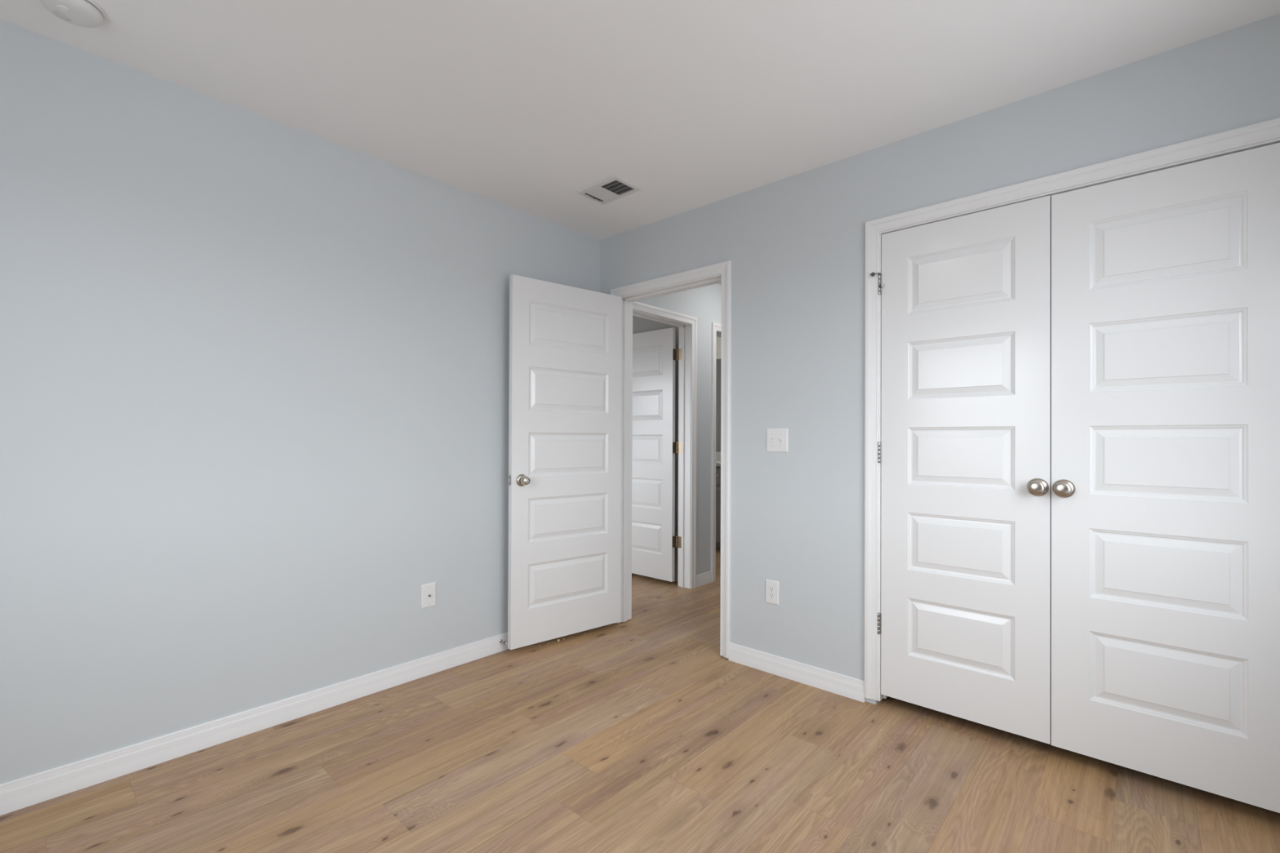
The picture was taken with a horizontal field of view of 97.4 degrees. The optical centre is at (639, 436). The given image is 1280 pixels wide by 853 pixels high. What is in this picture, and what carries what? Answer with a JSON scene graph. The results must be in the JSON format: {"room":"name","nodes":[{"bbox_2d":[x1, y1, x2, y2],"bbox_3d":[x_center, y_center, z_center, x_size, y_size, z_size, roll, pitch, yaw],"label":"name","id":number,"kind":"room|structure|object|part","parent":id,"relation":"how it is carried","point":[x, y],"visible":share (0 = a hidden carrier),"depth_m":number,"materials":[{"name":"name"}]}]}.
{"room":"empty bedroom","nodes":[
{"label":"empty bedroom","id":0,"kind":"room"},
{"bbox_2d":[0,18,721,784],"bbox_3d":[-0.027,-0.043,3.974,0.115,2.440,7.570,0,0,42],"label":"wall","id":1,"kind":"structure","parent":0,"point":[254,367],"depth_m":2.15,"materials":[{"name":"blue paint"}]},
{"bbox_2d":[0,631,508,815],"bbox_3d":[-1.345,1.119,2.406,0.016,0.089,3.250,0,0,42],"label":"baseboard","id":2,"kind":"structure","parent":1,"relation":"attached to","point":[30,790],"depth_m":2.12,"materials":[{"name":"white paint"}]},
{"bbox_2d":[421,582,435,608],"bbox_3d":[-1.032,0.781,2.756,0.015,0.117,0.074,0,0,42],"label":"plate","id":3,"kind":"object","parent":1,"relation":"attached to","point":[428,590],"visible":1,"depth_m":2.75,"materials":[{"name":"white plastic"}]},
{"bbox_2d":[499,639,507,644],"bbox_3d":[-0.737,1.113,3.039,0.053,0.018,0.018,0,0,42],"label":"door stop","id":4,"kind":"object","parent":1,"relation":"attached to","point":[505,642],"visible":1,"depth_m":3.03,"materials":[{"name":"silver metal"}]},
{"bbox_2d":[631,327,681,582],"bbox_3d":[0.013,0.145,4.666,0.808,2.002,0.039,0,0,42],"label":"door","id":5,"kind":"structure","parent":1,"relation":"in","point":[653,437],"depth_m":4.55,"materials":[{"name":"white paint"}]},
{"bbox_2d":[632,301,697,588],"bbox_3d":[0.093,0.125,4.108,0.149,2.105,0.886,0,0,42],"label":"door frame","id":6,"kind":"structure","parent":1,"relation":"attached to","point":[687,325],"depth_m":4.37,"materials":[{"name":"white paint"}]},
{"bbox_2d":[696,571,712,587],"bbox_3d":[1.489,1.145,5.566,0.016,0.089,3.161,0,0,42],"label":"baseboard","id":7,"kind":"structure","parent":1,"relation":"attached to","point":[705,578],"depth_m":4.47,"materials":[{"name":"white paint"}]},
{"bbox_2d":[711,322,720,582],"bbox_3d":[0.830,0.132,4.930,0.149,2.105,0.886,0,0,42],"label":"door frame","id":8,"kind":"structure","parent":1,"relation":"attached to","point":[716,328],"depth_m":4.56,"materials":[{"name":"white paint"}]},
{"bbox_2d":[0,548,1279,852],"bbox_3d":[0.032,1.227,3.991,6.590,0.100,7.690,0,0,42],"label":"floor","id":9,"kind":"structure","parent":0,"point":[636,735],"depth_m":1.90,"materials":[{"name":"brown wood"}]},
{"bbox_2d":[715,466,720,549],"bbox_3d":[0.769,0.753,6.206,1.590,0.874,0.565,0,0,42],"label":"vanity cabinet","id":10,"kind":"object","parent":9,"relation":"on","point":[717,468],"visible":0.15,"depth_m":5.85,"materials":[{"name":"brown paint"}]},
{"bbox_2d":[715,452,720,466],"bbox_3d":[0.779,0.247,6.217,1.610,0.137,0.545,0,0,42],"label":"countertop","id":11,"kind":"structure","parent":10,"relation":"on","point":[717,454],"depth_m":6.43,"materials":[{"name":"white stone"}]},
{"bbox_3d":[0.964,0.423,5.721,0.632,0.172,0.020,0,0,42],"label":"drawer","id":12,"kind":"part","parent":10,"relation":"part of","materials":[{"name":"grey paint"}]},
{"bbox_3d":[0.962,0.808,5.719,0.632,0.582,0.020,0,0,42],"label":"door","id":13,"kind":"part","parent":10,"relation":"part of","materials":[{"name":"grey paint"}]},
{"bbox_2d":[0,0,1279,284],"bbox_3d":[0.042,-1.313,4.003,6.590,0.100,7.690,0,0,42],"label":"ceiling","id":14,"kind":"structure","parent":0,"point":[526,106],"depth_m":1.96,"materials":[{"name":"white paint"}]},
{"bbox_2d":[39,0,106,27],"bbox_3d":[-1.678,-1.261,1.659,0.147,0.040,0.147,0,0,42],"label":"smoke detector","id":15,"kind":"object","parent":14,"relation":"attached to","point":[82,13],"visible":1,"depth_m":1.65,"materials":[{"name":"white plastic"}]},
{"bbox_2d":[575,173,643,204],"bbox_3d":[-0.159,-1.262,2.898,0.292,0.015,0.206,0,0,42],"label":"ceiling vent","id":16,"kind":"object","parent":14,"relation":"in","point":[615,187],"visible":1,"depth_m":2.89,"materials":[{"name":"white metal"}]},
{"bbox_2d":[715,336,720,452],"bbox_3d":[0.481,-0.027,6.937,3.085,2.440,0.120,0,0,42],"label":"wall","id":17,"kind":"structure","parent":0,"point":[718,339],"depth_m":6.48,"materials":[{"name":"grey paint"}]},
{"bbox_2d":[715,358,720,451],"bbox_3d":[0.962,-0.356,6.421,1.590,1.068,0.006,0,0,42],"label":"bathroom mirror","id":18,"kind":"object","parent":17,"relation":"attached to","point":[717,361],"visible":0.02,"depth_m":6.47,"materials":[{"name":"clear glass"}]},
{"bbox_2d":[715,452,720,460],"bbox_3d":[0.955,0.230,6.414,1.610,0.100,0.017,0,0,42],"label":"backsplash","id":19,"kind":"structure","parent":17,"relation":"attached to","point":[717,454],"depth_m":6.45,"materials":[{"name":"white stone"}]},
{"bbox_2d":[600,13,1279,704],"bbox_3d":[0.998,-0.046,2.582,3.270,2.440,0.125,0,0,42],"label":"wall","id":20,"kind":"structure","parent":0,"point":[794,245],"depth_m":2.60,"materials":[{"name":"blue paint"}]},
{"bbox_2d":[507,274,622,649],"bbox_3d":[-0.411,0.139,3.246,0.761,2.002,0.155,0,0,-40],"label":"door","id":21,"kind":"structure","parent":20,"relation":"in","point":[564,480],"depth_m":3.20,"materials":[{"name":"white paint"},{"name":"satin nickel"}]},
{"bbox_3d":[-0.615,0.238,3.006,0.050,0.050,0.048,0,0,-40],"label":"knob","id":22,"kind":"part","parent":21,"relation":"part of","materials":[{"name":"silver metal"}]},
{"bbox_2d":[610,260,731,658],"bbox_3d":[0.190,0.122,3.305,0.886,2.094,0.159,0,0,42],"label":"door frame","id":23,"kind":"structure","parent":20,"relation":"attached to","point":[718,273],"depth_m":3.19,"materials":[{"name":"white paint"}]},
{"bbox_2d":[765,579,778,604],"bbox_3d":[0.655,0.775,2.793,0.072,0.116,0.007,0,0,42],"label":"power outlet","id":24,"kind":"object","parent":20,"relation":"attached to","point":[771,586],"visible":1,"depth_m":2.79,"materials":[{"name":"white plastic"}]},
{"bbox_2d":[768,592,774,598],"bbox_3d":[0.654,0.791,2.792,0.030,0.028,0.002,0,0,42],"label":"socket","id":25,"kind":"object","parent":24,"relation":"attached to","point":[771,595],"depth_m":2.79,"materials":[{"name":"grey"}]},
{"bbox_2d":[768,586,774,591],"bbox_3d":[0.654,0.758,2.792,0.030,0.028,0.002,0,0,42],"label":"socket","id":26,"kind":"object","parent":24,"relation":"attached to","point":[771,588],"depth_m":2.79,"materials":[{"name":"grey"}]},
{"bbox_2d":[766,428,787,452],"bbox_3d":[0.674,0.020,2.777,0.116,0.117,0.015,0,0,42],"label":"light switch","id":27,"kind":"object","parent":20,"relation":"attached to","point":[776,438],"visible":1,"depth_m":2.78,"materials":[{"name":"white plastic"}]},
{"bbox_2d":[728,642,865,702],"bbox_3d":[0.731,1.129,2.716,0.704,0.089,0.016,0,0,42],"label":"baseboard","id":28,"kind":"structure","parent":20,"relation":"attached to","point":[845,686],"depth_m":2.68,"materials":[{"name":"white paint"}]},
{"bbox_2d":[870,195,1051,744],"bbox_3d":[1.252,0.120,2.255,0.637,2.002,0.091,0,0,42],"label":"door","id":29,"kind":"structure","parent":20,"relation":"in","point":[964,451],"depth_m":2.22,"materials":[{"name":"white paint"}]},
{"bbox_3d":[1.445,0.188,2.049,0.053,0.053,0.043,0,0,42],"label":"knob","id":30,"kind":"part","parent":29,"relation":"part of","materials":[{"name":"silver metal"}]},
{"bbox_2d":[864,117,1279,701],"bbox_3d":[1.533,0.103,2.089,1.331,2.103,0.142,0,0,42],"label":"door frame","id":31,"kind":"structure","parent":20,"relation":"attached to","point":[1264,133],"depth_m":2.40,"materials":[{"name":"white paint"}]},
{"bbox_2d":[1051,142,1279,813],"bbox_3d":[1.713,0.122,1.841,0.598,2.002,0.091,0,0,42],"label":"door","id":32,"kind":"structure","parent":20,"relation":"in","point":[1166,282],"depth_m":1.84,"materials":[{"name":"white paint"}]},
{"bbox_3d":[1.502,0.188,1.998,0.053,0.053,0.043,0,0,42],"label":"knob","id":33,"kind":"part","parent":32,"relation":"part of","materials":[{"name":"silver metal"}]}
]}

